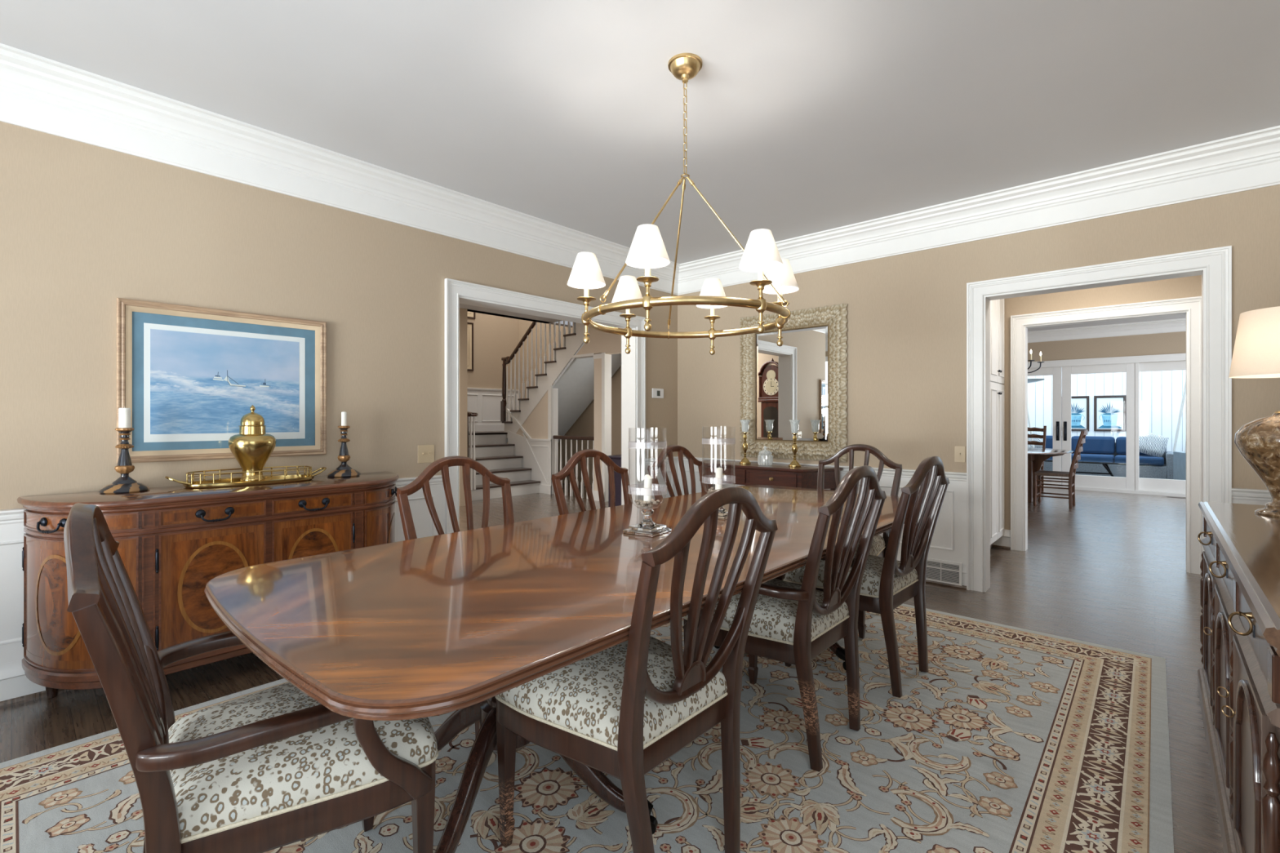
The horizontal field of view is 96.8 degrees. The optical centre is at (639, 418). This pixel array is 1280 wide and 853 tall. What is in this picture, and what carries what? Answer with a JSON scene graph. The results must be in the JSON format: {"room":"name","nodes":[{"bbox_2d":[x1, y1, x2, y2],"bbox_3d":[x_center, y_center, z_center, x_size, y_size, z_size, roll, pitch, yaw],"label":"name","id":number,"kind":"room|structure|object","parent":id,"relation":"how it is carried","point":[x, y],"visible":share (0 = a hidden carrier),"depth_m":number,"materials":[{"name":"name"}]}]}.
{"room":"dining room","nodes":[
{"label":"dining room","id":0,"kind":"room"},
{"bbox_2d":[0,121,677,510],"bbox_3d":[-1.766,-0.158,3.640,0.180,2.775,6.226,0,0,42],"label":"wall","id":1,"kind":"structure","parent":0,"point":[84,227],"depth_m":2.94,"materials":[{"name":"beige paint"}]},
{"bbox_2d":[0,659,73,708],"bbox_3d":[-1.687,1.140,3.568,0.034,0.180,6.226,0,0,42],"label":"baseboard","id":2,"kind":"structure","parent":1,"relation":"attached to","point":[15,688],"depth_m":2.46,"materials":[{"name":"white paint"}]},
{"bbox_2d":[116,297,326,463],"bbox_3d":[-2.172,-0.178,3.035,0.028,0.785,0.917,0,0,42],"label":"framed picture","id":3,"kind":"object","parent":1,"relation":"attached to","point":[188,376],"visible":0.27,"depth_m":2.97,"materials":[{"name":"blue paper"}]},
{"bbox_2d":[150,328,299,434],"bbox_3d":[-2.184,-0.180,3.035,0.002,0.518,0.656,0,0,42],"label":"print","id":4,"kind":"object","parent":3,"relation":"attached to","point":[202,381],"depth_m":3.00,"materials":[{"name":"blue paper"}]},
{"bbox_2d":[0,475,444,664],"bbox_3d":[-2.561,0.726,2.602,0.034,0.668,3.620,0,0,42],"label":"trim","id":5,"kind":"structure","parent":1,"relation":"attached to","point":[11,521],"depth_m":2.47,"materials":[{"name":"white paint"}]},
{"bbox_2d":[417,444,434,462],"bbox_3d":[-1.445,0.241,3.848,0.018,0.120,0.116,0,0,42],"label":"light switch","id":6,"kind":"object","parent":1,"relation":"attached to","point":[425,452],"visible":0.93,"depth_m":3.85,"materials":[{"name":"beige plastic"}]},
{"bbox_2d":[444,278,645,533],"bbox_3d":[-0.732,0.130,4.783,0.244,2.200,2.070,0,0,42],"label":"trim","id":7,"kind":"structure","parent":1,"relation":"attached to","point":[457,292],"depth_m":4.63,"materials":[{"name":"white paint"}]},
{"bbox_2d":[0,43,1279,295],"bbox_3d":[-0.075,-1.409,2.109,4.382,0.275,6.226,0,0,42],"label":"trim","id":8,"kind":"structure","parent":1,"relation":"attached to","point":[38,93],"depth_m":3.43,"materials":[{"name":"white paint"}]},
{"bbox_2d":[652,388,663,398],"bbox_3d":[0.178,-0.248,5.638,0.019,0.095,0.165,0,0,42],"label":"thermostat","id":9,"kind":"object","parent":1,"relation":"attached to","point":[656,393],"visible":1,"depth_m":5.63,"materials":[{"name":"white plastic"}]},
{"bbox_2d":[645,456,678,499],"bbox_3d":[0.222,0.726,5.677,0.034,0.668,0.536,0,0,42],"label":"trim","id":10,"kind":"structure","parent":1,"relation":"attached to","point":[664,492],"depth_m":5.72,"materials":[{"name":"white paint"}]},
{"bbox_2d":[459,307,621,506],"bbox_3d":[-1.973,-1.370,7.990,6.050,5.200,5.200,0,0,42],"label":"wall","id":11,"kind":"structure","parent":0,"point":[495,338],"depth_m":10.97,"materials":[{"name":"beige paint"}]},
{"bbox_2d":[467,322,473,370],"bbox_3d":[-3.504,-1.370,10.563,0.022,0.920,0.920,0,0,42],"label":"framed print","id":12,"kind":"object","parent":11,"relation":"attached to","point":[470,325],"visible":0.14,"depth_m":10.87,"materials":[{"name":"beige wood"}]},
{"bbox_2d":[467,311,475,319],"bbox_3d":[-3.490,-2.350,10.578,0.022,0.880,0.960,0,0,42],"label":"framed print","id":13,"kind":"object","parent":11,"relation":"attached to","point":[470,314],"visible":0.06,"depth_m":10.88,"materials":[{"name":"brown paper"}]},
{"bbox_2d":[467,387,518,431],"bbox_3d":[-3.381,-0.168,10.694,0.034,0.835,2.680,0,0,42],"label":"trim","id":14,"kind":"structure","parent":11,"relation":"attached to","point":[486,402],"depth_m":11.13,"materials":[{"name":"white paint"}]},
{"bbox_2d":[506,327,621,490],"bbox_3d":[-0.602,-0.520,8.537,4.750,3.500,0.120,0,0,42],"label":"wall","id":15,"kind":"structure","parent":0,"point":[535,425],"depth_m":8.51,"materials":[{"name":"white paint"}]},
{"bbox_2d":[506,352,611,502],"bbox_3d":[-1.389,0.125,9.239,2.460,2.210,0.155,0,0,42],"label":"trim","id":16,"kind":"structure","parent":15,"relation":"attached to","point":[539,455],"depth_m":9.23,"materials":[{"name":"white paint"}]},
{"bbox_2d":[0,483,1223,852],"bbox_3d":[1.806,1.280,7.807,12.200,0.100,18.400,0,0,42],"label":"floor","id":17,"kind":"structure","parent":0,"point":[1108,569],"depth_m":3.65,"materials":[{"name":"brown wood"}]},
{"bbox_2d":[17,471,399,698],"bbox_3d":[-1.966,0.785,2.886,0.528,0.890,1.610,0,0,42],"label":"sideboard","id":18,"kind":"object","parent":17,"relation":"on","point":[174,540],"visible":0.69,"depth_m":2.51,"materials":[{"name":"brown wood"}]},
{"bbox_2d":[98,427,149,493],"bbox_3d":[-2.392,0.192,2.640,0.176,0.296,0.176,0,0,21],"label":"candlestick","id":19,"kind":"object","parent":18,"relation":"on","point":[125,483],"visible":1,"depth_m":2.62,"materials":[{"name":"black metal"}]},
{"bbox_2d":[118,407,130,427],"bbox_3d":[-2.392,-0.005,2.640,0.042,0.098,0.042,0,0,42],"label":"pillar candle","id":20,"kind":"object","parent":19,"relation":"on","point":[124,414],"visible":0.98,"depth_m":2.62,"materials":[{"name":"wax"}]},
{"bbox_2d":[164,466,326,488],"bbox_3d":[-2.027,0.304,2.976,0.250,0.073,0.710,0,0,42],"label":"serving tray","id":21,"kind":"object","parent":18,"relation":"on","point":[230,482],"visible":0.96,"depth_m":2.92,"materials":[{"name":"gold metal"}]},
{"bbox_2d":[227,404,275,482],"bbox_3d":[-2.027,0.131,2.976,0.209,0.402,0.209,0,0,42],"label":"brass urn","id":22,"kind":"object","parent":21,"relation":"on","point":[252,447],"visible":0.93,"depth_m":2.93,"materials":[{"name":"gold metal"}]},
{"bbox_2d":[327,426,359,477],"bbox_3d":[-1.746,0.192,3.354,0.176,0.296,0.176,0,0,-10],"label":"candlestick","id":23,"kind":"object","parent":18,"relation":"on","point":[344,470],"visible":1,"depth_m":3.33,"materials":[{"name":"black metal"}]},
{"bbox_2d":[341,410,346,426],"bbox_3d":[-1.746,0.000,3.354,0.029,0.088,0.029,0,0,42],"label":"pillar candle","id":24,"kind":"object","parent":23,"relation":"on","point":[344,415],"visible":1,"depth_m":3.34,"materials":[{"name":"wax"}]},
{"bbox_2d":[467,320,621,501],"bbox_3d":[-2.125,-0.729,9.423,3.582,3.918,2.880,0,0,42],"label":"staircase","id":25,"kind":"structure","parent":17,"relation":"on","point":[574,378],"depth_m":9.44,"materials":[{"name":"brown wood"}]},
{"bbox_2d":[553,435,594,498],"bbox_3d":[-1.035,0.752,8.922,1.030,0.955,0.055,0,0,42],"label":"balustrade","id":26,"kind":"object","parent":17,"relation":"on","point":[555,437],"visible":0.49,"depth_m":8.92,"materials":[{"name":"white wood"}]},
{"bbox_2d":[0,604,1173,852],"bbox_3d":[0.103,1.224,2.341,3.070,0.012,4.270,0,0,42],"label":"area rug","id":27,"kind":"object","parent":17,"relation":"on","point":[1011,740],"visible":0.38,"depth_m":1.94,"materials":[{"name":"blue fabric"}]},
{"bbox_2d":[63,502,438,852],"bbox_3d":[-0.867,0.694,1.329,0.672,1.050,0.650,0,0,-40],"label":"armchair","id":28,"kind":"object","parent":27,"relation":"on","point":[274,767],"visible":0.76,"depth_m":1.15,"materials":[{"name":"brown wood"}]},
{"bbox_2d":[168,682,437,839],"bbox_3d":[-0.813,0.739,1.375,0.520,0.108,0.532,0,0,-40],"label":"seat cushion","id":29,"kind":"object","parent":28,"relation":"on","point":[328,765],"depth_m":1.19,"materials":[{"name":"fabric"}]},
{"bbox_2d":[396,455,514,738],"bbox_3d":[-0.599,0.694,2.344,0.670,1.050,0.544,0,0,42],"label":"dining chair","id":30,"kind":"object","parent":27,"relation":"on","point":[422,482],"visible":0.31,"depth_m":2.50,"materials":[{"name":"brown wood"}]},
{"bbox_2d":[204,484,905,852],"bbox_3d":[0.204,0.843,2.479,1.269,0.747,3.269,0,0,42],"label":"dining table","id":31,"kind":"object","parent":27,"relation":"on","point":[424,627],"visible":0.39,"depth_m":1.50,"materials":[{"name":"brown wood"}]},
{"bbox_2d":[622,427,671,537],"bbox_3d":[0.031,0.255,2.349,0.163,0.430,0.163,0,0,34],"label":"hurricane","id":32,"kind":"object","parent":31,"relation":"on","point":[647,527],"visible":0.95,"depth_m":2.32,"materials":[{"name":"clear glass"}]},
{"bbox_2d":[634,498,659,507],"bbox_3d":[0.031,0.349,2.345,0.103,0.032,0.103,0,0,42],"label":"pebbles","id":33,"kind":"object","parent":32,"relation":"in","point":[641,503],"visible":0.91,"depth_m":2.32,"materials":[{"name":"beige stone"}]},
{"bbox_2d":[643,474,652,502],"bbox_3d":[0.033,0.287,2.347,0.038,0.111,0.033,0,0,42],"label":"pillar candle","id":34,"kind":"object","parent":33,"relation":"on","point":[647,478],"visible":0.99,"depth_m":2.33,"materials":[{"name":"wax"}]},
{"bbox_2d":[701,426,735,519],"bbox_3d":[0.377,0.255,2.731,0.163,0.430,0.163,0,0,37],"label":"hurricane","id":35,"kind":"object","parent":31,"relation":"on","point":[722,512],"visible":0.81,"depth_m":2.70,"materials":[{"name":"clear glass"}]},
{"bbox_2d":[707,486,723,493],"bbox_3d":[0.380,0.350,2.733,0.106,0.031,0.099,0,0,12],"label":"pebbles","id":36,"kind":"object","parent":35,"relation":"in","point":[712,487],"visible":0.06,"depth_m":2.72,"materials":[{"name":"beige stone"}]},
{"bbox_2d":[715,466,722,489],"bbox_3d":[0.379,0.287,2.730,0.038,0.111,0.033,0,0,42],"label":"pillar candle","id":37,"kind":"object","parent":36,"relation":"on","point":[718,478],"visible":0.91,"depth_m":2.72,"materials":[{"name":"wax"}]},
{"bbox_2d":[551,448,632,515],"bbox_3d":[-0.048,0.694,2.908,0.670,1.050,0.544,0,0,42],"label":"dining chair","id":38,"kind":"object","parent":27,"relation":"on","point":[580,456],"visible":0.32,"depth_m":3.06,"materials":[{"name":"brown wood"}]},
{"bbox_2d":[495,486,777,852],"bbox_3d":[-0.018,0.694,1.616,0.670,1.050,0.544,0,0,42],"label":"dining chair","id":39,"kind":"object","parent":27,"relation":"on","point":[620,711],"visible":0.9,"depth_m":1.47,"materials":[{"name":"brown wood"}]},
{"bbox_2d":[497,635,727,746],"bbox_3d":[-0.072,0.739,1.663,0.520,0.108,0.532,0,0,42],"label":"seat cushion","id":40,"kind":"object","parent":39,"relation":"on","point":[580,700],"depth_m":1.49,"materials":[{"name":"fabric"}]},
{"bbox_2d":[647,444,708,499],"bbox_3d":[0.454,0.694,3.448,0.670,1.050,0.544,0,0,42],"label":"dining chair","id":41,"kind":"object","parent":27,"relation":"on","point":[668,451],"visible":0.3,"depth_m":3.60,"materials":[{"name":"brown wood"}]},
{"bbox_2d":[682,465,886,772],"bbox_3d":[0.565,0.694,2.254,0.672,1.050,0.650,0,0,42],"label":"dining chair","id":42,"kind":"object","parent":27,"relation":"on","point":[793,624],"visible":0.74,"depth_m":2.07,"materials":[{"name":"brown wood"}]},
{"bbox_2d":[684,578,848,642],"bbox_3d":[0.512,0.739,2.301,0.520,0.108,0.532,0,0,42],"label":"seat cushion","id":43,"kind":"object","parent":42,"relation":"on","point":[774,620],"depth_m":2.09,"materials":[{"name":"fabric"}]},
{"bbox_2d":[817,444,902,639],"bbox_3d":[1.240,0.694,3.514,0.544,1.050,0.670,0,0,42],"label":"dining chair","id":44,"kind":"object","parent":27,"relation":"on","point":[879,544],"visible":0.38,"depth_m":3.62,"materials":[{"name":"brown wood"}]},
{"bbox_2d":[855,534,884,555],"bbox_3d":[1.191,0.739,3.462,0.532,0.108,0.520,0,0,42],"label":"seat cushion","id":45,"kind":"object","parent":44,"relation":"on","point":[877,547],"depth_m":3.35,"materials":[{"name":"fabric"}]},
{"bbox_2d":[783,456,949,697],"bbox_3d":[1.091,0.694,2.775,0.670,1.050,0.544,0,0,44],"label":"dining chair","id":46,"kind":"object","parent":27,"relation":"on","point":[887,583],"visible":0.82,"depth_m":2.58,"materials":[{"name":"brown wood"}]},
{"bbox_2d":[784,551,918,595],"bbox_3d":[1.039,0.739,2.824,0.520,0.108,0.532,0,0,44],"label":"seat cushion","id":47,"kind":"object","parent":46,"relation":"on","point":[874,581],"depth_m":2.64,"materials":[{"name":"fabric"}]},
{"bbox_2d":[607,454,621,506],"bbox_3d":[0.057,0.849,7.097,0.770,0.762,0.600,0,0,42],"label":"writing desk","id":48,"kind":"object","parent":17,"relation":"on","point":[616,459],"visible":0.02,"depth_m":7.02,"materials":[{"name":"brown wood"}]},
{"bbox_2d":[699,459,843,492],"bbox_3d":[1.030,0.818,4.998,1.376,0.824,0.396,0,0,42],"label":"console table","id":49,"kind":"object","parent":17,"relation":"on","point":[753,473],"visible":0.7,"depth_m":4.75,"materials":[{"name":"brown wood"}]},
{"bbox_2d":[739,420,751,464],"bbox_3d":[0.940,0.210,5.084,0.104,0.392,0.103,0,0,42],"label":"brass candlestick","id":50,"kind":"object","parent":49,"relation":"on","point":[744,460],"visible":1,"depth_m":5.07,"materials":[{"name":"gold metal"}]},
{"bbox_2d":[758,449,772,466],"bbox_3d":[1.080,0.322,4.903,0.130,0.168,0.130,0,0,42],"label":"jar","id":51,"kind":"object","parent":49,"relation":"on","point":[762,450],"visible":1,"depth_m":4.91,"materials":[{"name":"clear glass"}]},
{"bbox_2d":[788,420,800,466],"bbox_3d":[1.302,0.210,4.784,0.104,0.392,0.103,0,0,42],"label":"brass candlestick","id":52,"kind":"object","parent":49,"relation":"on","point":[794,463],"visible":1,"depth_m":4.77,"materials":[{"name":"gold metal"}]},
{"bbox_2d":[990,298,1004,548],"bbox_3d":[2.797,-0.140,5.086,0.626,2.740,1.296,0,0,42],"label":"pantry cabinet","id":53,"kind":"object","parent":17,"relation":"on","point":[997,306],"visible":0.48,"depth_m":5.09,"materials":[{"name":"white paint"}]},
{"bbox_2d":[1027,377,1044,447],"bbox_3d":[7.390,0.220,11.115,0.720,2.020,0.720,0,0,25],"label":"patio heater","id":54,"kind":"object","parent":17,"relation":"on","point":[1029,380],"visible":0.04,"depth_m":10.84,"materials":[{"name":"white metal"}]},
{"bbox_2d":[1027,426,1046,491],"bbox_3d":[6.536,0.678,9.625,0.593,1.104,0.488,0,0,-42],"label":"chair","id":55,"kind":"object","parent":17,"relation":"on","point":[1037,429],"visible":0.22,"depth_m":9.68,"materials":[{"name":"brown wood"}]},
{"bbox_2d":[1027,447,1073,502],"bbox_3d":[5.567,0.855,8.922,1.970,0.750,1.970,0,0,42],"label":"table","id":56,"kind":"object","parent":17,"relation":"on","point":[1036,456],"visible":0.39,"depth_m":8.36,"materials":[{"name":"brown wood"}]},
{"bbox_2d":[1032,429,1087,508],"bbox_3d":[5.905,0.692,7.981,0.593,1.076,0.488,0,0,42],"label":"chair","id":57,"kind":"object","parent":17,"relation":"on","point":[1077,456],"visible":1,"depth_m":7.92,"materials":[{"name":"brown wood"}]},
{"bbox_2d":[1044,457,1126,476],"bbox_3d":[8.419,1.022,10.791,1.240,0.445,0.640,0,0,42],"label":"coffee table","id":58,"kind":"object","parent":17,"relation":"on","point":[1104,463],"visible":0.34,"depth_m":10.52,"materials":[{"name":"black glass"}]},
{"bbox_2d":[1040,435,1173,479],"bbox_3d":[9.174,0.780,11.551,2.675,0.820,0.880,0,0,42],"label":"wicker sofa","id":59,"kind":"object","parent":17,"relation":"on","point":[1096,448],"visible":0.33,"depth_m":11.19,"materials":[{"name":"blue fabric"}]},
{"bbox_2d":[1028,431,1043,448],"bbox_3d":[8.325,0.490,12.103,0.242,0.493,0.512,0,0,-41],"label":"throw pillow","id":60,"kind":"object","parent":59,"relation":"on","point":[1033,432],"visible":0.16,"depth_m":11.97,"materials":[{"name":"white fabric"}]},
{"bbox_2d":[1044,435,1052,448],"bbox_3d":[8.771,0.547,12.186,0.710,0.355,0.200,0,0,42],"label":"cushion","id":61,"kind":"object","parent":59,"relation":"on","point":[1048,438],"depth_m":12.11,"materials":[{"name":"blue fabric"}]},
{"bbox_2d":[1071,453,1115,460],"bbox_3d":[9.093,0.807,11.462,0.710,0.155,0.640,0,0,42],"label":"seat cushion","id":62,"kind":"object","parent":59,"relation":"on","point":[1096,456],"depth_m":11.23,"materials":[{"name":"blue fabric"}]},
{"bbox_2d":[1071,435,1115,454],"bbox_3d":[9.308,0.547,11.699,0.710,0.355,0.200,0,0,42],"label":"cushion","id":63,"kind":"object","parent":59,"relation":"on","point":[1093,445],"depth_m":11.58,"materials":[{"name":"blue fabric"}]},
{"bbox_2d":[1115,436,1150,455],"bbox_3d":[9.846,0.547,11.213,0.710,0.355,0.200,0,0,42],"label":"cushion","id":64,"kind":"object","parent":59,"relation":"on","point":[1121,442],"depth_m":11.32,"materials":[{"name":"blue fabric"}]},
{"bbox_2d":[1114,454,1164,466],"bbox_3d":[9.631,0.807,10.975,0.710,0.155,0.640,0,0,42],"label":"seat cushion","id":65,"kind":"object","parent":59,"relation":"on","point":[1144,460],"depth_m":10.70,"materials":[{"name":"blue fabric"}]},
{"bbox_2d":[1138,431,1168,457],"bbox_3d":[9.734,0.490,10.828,0.512,0.493,0.242,0,0,35],"label":"throw pillow","id":66,"kind":"object","parent":59,"relation":"on","point":[1149,443],"visible":0.91,"depth_m":10.76,"materials":[{"name":"white fabric"}]},
{"bbox_2d":[1173,377,1186,479],"bbox_3d":[9.184,-0.002,9.357,0.720,2.464,0.720,0,0,25],"label":"patio heater","id":67,"kind":"object","parent":17,"relation":"on","point":[1179,457],"visible":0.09,"depth_m":9.52,"materials":[{"name":"white metal"}]},
{"bbox_2d":[1197,501,1279,852],"bbox_3d":[2.047,0.804,1.647,0.566,0.852,2.110,0,0,42],"label":"sideboard","id":68,"kind":"object","parent":17,"relation":"on","point":[1238,679],"visible":1,"depth_m":1.50,"materials":[{"name":"brown wood"}]},
{"bbox_2d":[1228,306,1279,517],"bbox_3d":[2.527,-0.037,2.208,0.336,0.830,0.336,0,0,42],"label":"table lamp","id":69,"kind":"object","parent":68,"relation":"on","point":[1256,350],"visible":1,"depth_m":2.20,"materials":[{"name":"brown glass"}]},
{"bbox_2d":[0,0,1279,331],"bbox_3d":[0.736,-2.808,6.550,12.100,2.525,14.200,0,0,42],"label":"ceiling","id":70,"kind":"structure","parent":0,"point":[805,117],"depth_m":2.66,"materials":[{"name":"paint"}]},
{"bbox_2d":[567,53,799,355],"bbox_3d":[0.197,-0.933,2.476,1.000,1.221,0.969,0,0,42],"label":"chandelier","id":71,"kind":"object","parent":70,"relation":"hanging from","point":[647,251],"visible":1,"depth_m":2.38,"materials":[{"name":"gold metal"}]},
{"bbox_2d":[1027,350,1044,373],"bbox_3d":[5.715,-1.117,8.787,0.846,0.854,0.882,0,0,42],"label":"chandelier","id":72,"kind":"object","parent":70,"relation":"hanging from","point":[1030,360],"visible":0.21,"depth_m":8.60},
{"bbox_2d":[677,184,1279,489],"bbox_3d":[2.546,-0.158,4.036,6.042,2.775,0.150,0,0,42],"label":"wall","id":73,"kind":"structure","parent":0,"point":[907,313],"depth_m":4.26,"materials":[{"name":"beige paint"}]},
{"bbox_2d":[739,303,847,462],"bbox_3d":[1.315,-0.293,5.010,1.028,1.314,0.056,0,0,42],"label":"wall mirror","id":74,"kind":"object","parent":73,"relation":"attached to","point":[804,379],"visible":0.86,"depth_m":4.97,"materials":[{"name":"silver metal"}]},
{"bbox_2d":[755,325,827,441],"bbox_3d":[1.329,-0.293,5.025,0.690,0.976,0.003,0,0,42],"label":"mirror glass","id":75,"kind":"object","parent":74,"relation":"attached to","point":[792,377],"depth_m":5.01,"materials":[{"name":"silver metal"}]},
{"bbox_2d":[677,456,966,564],"bbox_3d":[1.365,0.726,4.981,2.662,0.668,0.034,0,0,42],"label":"trim","id":76,"kind":"structure","parent":73,"relation":"attached to","point":[948,541],"depth_m":4.20,"materials":[{"name":"white paint"}]},
{"bbox_2d":[896,553,966,590],"bbox_3d":[2.002,1.140,4.404,4.382,0.180,0.034,0,0,42],"label":"baseboard","id":77,"kind":"structure","parent":73,"relation":"attached to","point":[964,566],"depth_m":4.13,"materials":[{"name":"white paint"}]},
{"bbox_2d":[925,557,962,586],"bbox_3d":[2.221,1.133,4.197,0.280,0.175,0.009,0,0,42],"label":"air vent","id":78,"kind":"object","parent":73,"relation":"in","point":[942,575],"visible":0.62,"depth_m":4.18,"materials":[{"name":"white metal"}]},
{"bbox_2d":[954,445,965,462],"bbox_3d":[2.320,0.261,4.128,0.070,0.117,0.018,0,0,42],"label":"light switch","id":79,"kind":"object","parent":73,"relation":"attached to","point":[959,451],"visible":1,"depth_m":4.13,"materials":[{"name":"beige plastic"}]},
{"bbox_2d":[966,245,1231,592],"bbox_3d":[2.903,0.130,3.713,1.320,2.200,0.214,0,0,42],"label":"trim","id":80,"kind":"structure","parent":73,"relation":"attached to","point":[1214,265],"depth_m":3.56,"materials":[{"name":"white paint"}]},
{"bbox_2d":[1231,488,1271,505],"bbox_3d":[3.478,0.726,3.068,0.400,0.668,0.034,0,0,42],"label":"trim","id":81,"kind":"structure","parent":73,"relation":"attached to","point":[1239,495],"depth_m":3.15,"materials":[{"name":"white paint"}]},
{"bbox_2d":[1002,275,1201,529],"bbox_3d":[4.435,-0.158,4.564,3.950,2.775,0.120,0,0,42],"label":"wall","id":82,"kind":"structure","parent":0,"point":[1185,286],"depth_m":5.05,"materials":[{"name":"beige paint"}]},
{"bbox_2d":[991,529,1010,550],"bbox_3d":[3.419,1.140,5.380,0.150,0.180,0.034,0,0,42],"label":"baseboard","id":83,"kind":"structure","parent":82,"relation":"attached to","point":[1003,542],"depth_m":5.36,"materials":[{"name":"white paint"}]},
{"bbox_2d":[1010,296,1201,574],"bbox_3d":[4.008,0.135,4.950,1.300,2.190,0.184,0,0,42],"label":"trim","id":84,"kind":"structure","parent":82,"relation":"attached to","point":[1191,307],"depth_m":4.85,"materials":[{"name":"white paint"}]},
{"bbox_2d":[1027,369,1186,451],"bbox_3d":[9.078,-0.370,10.700,7.300,3.200,3.150,0,0,42],"label":"wall","id":85,"kind":"structure","parent":0,"point":[1160,392],"depth_m":11.63,"materials":[{"name":"white paint"}]},
{"bbox_2d":[1071,395,1088,431],"bbox_3d":[9.426,-0.105,12.351,0.520,0.750,0.026,0,0,42],"label":"framed picture","id":86,"kind":"object","parent":85,"relation":"attached to","point":[1079,404],"visible":0.62,"depth_m":12.28,"materials":[{"name":"paper"}]},
{"bbox_2d":[1093,395,1126,431],"bbox_3d":[9.871,-0.105,11.949,0.520,0.750,0.026,0,0,42],"label":"framed picture","id":87,"kind":"object","parent":85,"relation":"attached to","point":[1109,411],"visible":1,"depth_m":11.95,"materials":[{"name":"paper"}]},
{"bbox_2d":[1027,331,1186,363],"bbox_3d":[7.267,-0.158,10.114,7.200,2.775,0.150,0,0,42],"label":"wall","id":88,"kind":"structure","parent":0,"point":[1170,343],"depth_m":9.48,"materials":[{"name":"beige paint"}]},
{"bbox_2d":[1027,366,1062,484],"bbox_3d":[7.115,0.138,10.179,0.688,2.094,0.108,0,0,42],"label":"door","id":89,"kind":"structure","parent":88,"relation":"in","point":[1055,371],"depth_m":10.01,"materials":[{"name":"white paint"}]},
{"bbox_2d":[1062,363,1135,490],"bbox_3d":[7.740,0.138,9.613,0.986,2.094,0.108,0,0,42],"label":"door","id":90,"kind":"structure","parent":88,"relation":"in","point":[1128,483],"depth_m":9.60,"materials":[{"name":"white paint"}]},
{"bbox_2d":[1044,362,1186,497],"bbox_3d":[7.989,0.160,9.460,3.050,2.140,0.150,0,0,42],"label":"trim","id":91,"kind":"structure","parent":88,"relation":"attached to","point":[1136,491],"depth_m":9.28,"materials":[{"name":"white paint"}]},
{"bbox_2d":[1138,360,1186,493],"bbox_3d":[8.601,0.138,8.950,1.160,2.094,0.045,0,0,42],"label":"door","id":92,"kind":"structure","parent":88,"relation":"in","point":[1171,486],"depth_m":9.12,"materials":[{"name":"white paint"}]},
{"bbox_3d":[5.129,-0.157,7.902,7.200,2.775,6.000,0,0,42],"label":"wall","id":93,"kind":"structure","parent":0,"visible":0},
{"bbox_2d":[1027,318,1186,368],"bbox_3d":[5.169,-1.225,7.946,7.000,0.641,5.880,0,0,42],"label":"trim","id":94,"kind":"structure","parent":93,"relation":"attached to","point":[1178,325],"depth_m":9.46,"materials":[{"name":"white paint"}]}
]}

